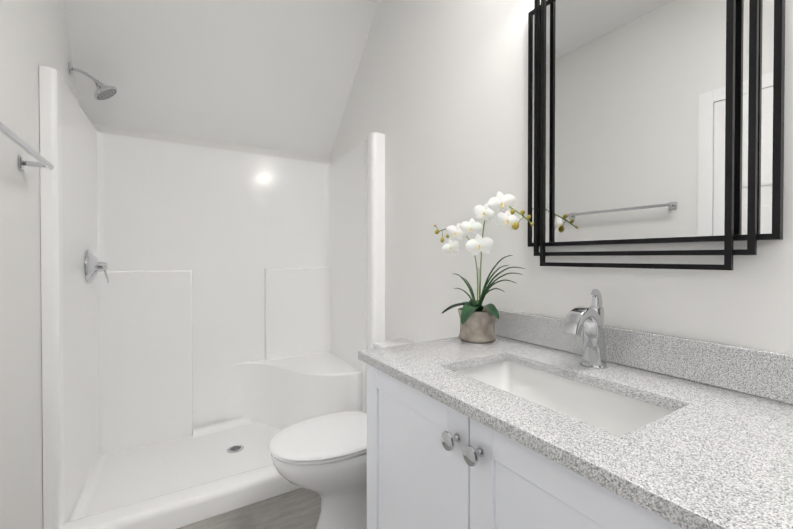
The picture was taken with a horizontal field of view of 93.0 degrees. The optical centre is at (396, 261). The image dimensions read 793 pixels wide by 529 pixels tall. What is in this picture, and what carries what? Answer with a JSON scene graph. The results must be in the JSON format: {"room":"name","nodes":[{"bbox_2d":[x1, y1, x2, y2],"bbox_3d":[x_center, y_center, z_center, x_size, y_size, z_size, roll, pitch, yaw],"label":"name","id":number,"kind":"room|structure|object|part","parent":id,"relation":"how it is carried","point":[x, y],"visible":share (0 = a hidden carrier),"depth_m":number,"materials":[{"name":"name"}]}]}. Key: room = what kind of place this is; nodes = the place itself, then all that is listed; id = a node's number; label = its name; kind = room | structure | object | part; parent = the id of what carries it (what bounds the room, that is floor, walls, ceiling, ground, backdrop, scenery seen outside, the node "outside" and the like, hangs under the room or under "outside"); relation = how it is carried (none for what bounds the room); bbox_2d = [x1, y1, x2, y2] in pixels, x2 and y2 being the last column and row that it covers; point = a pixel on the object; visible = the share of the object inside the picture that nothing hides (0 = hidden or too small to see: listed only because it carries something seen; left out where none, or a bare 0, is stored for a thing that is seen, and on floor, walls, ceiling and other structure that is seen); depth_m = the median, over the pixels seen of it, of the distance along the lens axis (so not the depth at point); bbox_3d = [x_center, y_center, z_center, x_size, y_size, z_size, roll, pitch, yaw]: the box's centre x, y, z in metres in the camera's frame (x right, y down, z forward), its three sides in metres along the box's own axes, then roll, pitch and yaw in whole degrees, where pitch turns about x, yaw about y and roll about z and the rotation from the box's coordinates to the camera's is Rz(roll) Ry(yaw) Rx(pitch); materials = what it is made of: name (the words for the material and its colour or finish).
{"room":"bathroom","nodes":[
{"label":"bathroom","id":0,"kind":"room"},
{"bbox_2d":[0,0,78,528],"bbox_3d":[-0.837,-0.236,0.491,0.100,2.830,4.135,0,1,-32],"label":"wall","id":1,"kind":"structure","parent":0,"point":[33,35],"depth_m":1.26,"materials":[{"name":"white paint"}]},
{"bbox_2d":[0,121,53,170],"bbox_3d":[-1.032,-0.321,0.981,0.080,0.044,0.699,0,1,-32],"label":"towel rail","id":2,"kind":"object","parent":1,"relation":"attached to","point":[12,136],"visible":0.96,"depth_m":1.12,"materials":[{"name":"silver metal"}]},
{"bbox_2d":[68,62,116,99],"bbox_3d":[-1.567,-0.925,1.949,0.195,0.160,0.116,0,1,-32],"label":"shower head","id":3,"kind":"object","parent":1,"relation":"attached to","point":[103,92],"visible":0.98,"depth_m":1.94},
{"bbox_2d":[92,124,328,163],"bbox_3d":[-1.207,0.122,2.638,1.524,2.070,0.100,0,1,-32],"label":"wall","id":4,"kind":"structure","parent":0,"point":[164,137],"depth_m":2.52,"materials":[{"name":"white paint"}]},
{"bbox_2d":[63,0,377,157],"bbox_3d":[-0.971,-1.239,2.242,1.524,0.860,0.798,0,1,-32],"label":"ceiling","id":5,"kind":"structure","parent":0,"point":[277,75],"depth_m":2.25,"materials":[{"name":"white paint"}]},
{"bbox_2d":[177,488,320,528],"bbox_3d":[-0.146,1.225,0.933,1.724,0.100,4.135,0,1,-32],"label":"floor","id":6,"kind":"structure","parent":0,"point":[299,508],"depth_m":1.73,"materials":[{"name":"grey wood"}]},
{"bbox_2d":[39,65,384,528],"bbox_3d":[-0.934,0.204,2.197,1.520,1.914,0.935,0,1,-32],"label":"shower","id":7,"kind":"object","parent":6,"relation":"on","point":[213,336],"visible":0.94,"depth_m":2.33,"materials":[{"name":"white plastic"}]},
{"bbox_2d":[85,250,108,283],"bbox_3d":[-1.565,0.028,1.974,0.088,0.176,0.176,0,1,-32],"label":"shower valve","id":8,"kind":"object","parent":7,"relation":"attached to","point":[94,266],"visible":1,"depth_m":1.93,"materials":[{"name":"silver metal"}]},
{"bbox_2d":[268,338,414,528],"bbox_3d":[-0.171,0.796,1.680,0.770,0.741,0.452,0,1,-32],"label":"toilet","id":9,"kind":"object","parent":6,"relation":"on","point":[324,457],"visible":0.5,"depth_m":1.52,"materials":[{"name":"white ceramic"}]},
{"bbox_3d":[-0.271,0.744,1.618,0.535,0.044,0.390,0,1,-32],"label":"seat","id":10,"kind":"part","parent":9,"relation":"part of","materials":[{"name":"white plastic"}]},
{"bbox_2d":[358,289,792,528],"bbox_3d":[0.379,0.627,0.954,0.599,1.093,0.994,0,1,-32],"label":"bathroom vanity","id":11,"kind":"object","parent":6,"relation":"on","point":[579,417],"visible":0.98,"depth_m":0.82,"materials":[{"name":"white paint"}]},
{"bbox_3d":[0.140,0.397,0.805,0.038,0.042,0.114,0,1,-32],"label":"knob","id":12,"kind":"part","parent":11,"relation":"part of","materials":[{"name":"silver metal"}]},
{"bbox_2d":[434,191,533,342],"bbox_3d":[0.274,0.025,1.388,0.183,0.528,0.514,0,1,-32],"label":"orchid","id":13,"kind":"object","parent":11,"relation":"on","point":[477,321],"visible":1,"depth_m":1.34,"materials":[{"name":"plant"}]},
{"bbox_3d":[0.298,0.234,1.389,0.142,0.111,0.142,0,1,-32],"label":"pot","id":14,"kind":"part","parent":13,"relation":"part of","materials":[{"name":"concrete"}]},
{"bbox_2d":[455,360,673,435],"bbox_3d":[0.367,0.395,0.926,0.337,0.145,0.562,0,1,-32],"label":"sink","id":15,"kind":"object","parent":11,"relation":"in","point":[617,411],"depth_m":1.02,"materials":[{"name":"white ceramic"}]},
{"bbox_2d":[561,289,607,368],"bbox_3d":[0.519,0.187,1.035,0.156,0.215,0.068,0,1,-32],"label":"faucet","id":16,"kind":"object","parent":11,"relation":"on","point":[591,318],"depth_m":1.03,"materials":[{"name":"silver metal"}]},
{"bbox_2d":[368,0,381,4],"bbox_3d":[0.064,-1.602,0.565,1.524,0.100,3.137,0,1,-32],"label":"ceiling","id":17,"kind":"structure","parent":0,"point":[377,2],"depth_m":2.27,"materials":[{"name":"white paint"}]},
{"bbox_2d":[329,0,792,353],"bbox_3d":[0.544,-0.245,1.345,0.100,2.830,4.135,0,1,-32],"label":"wall","id":18,"kind":"structure","parent":0,"point":[438,96],"depth_m":1.54,"materials":[{"name":"white paint"}]},
{"bbox_2d":[528,0,784,269],"bbox_3d":[0.633,-0.462,1.057,0.047,0.960,0.644,0,1,-32],"label":"mirror","id":19,"kind":"object","parent":18,"relation":"attached to","point":[655,121],"visible":0.96,"depth_m":0.99,"materials":[{"name":"black metal"}]}
]}

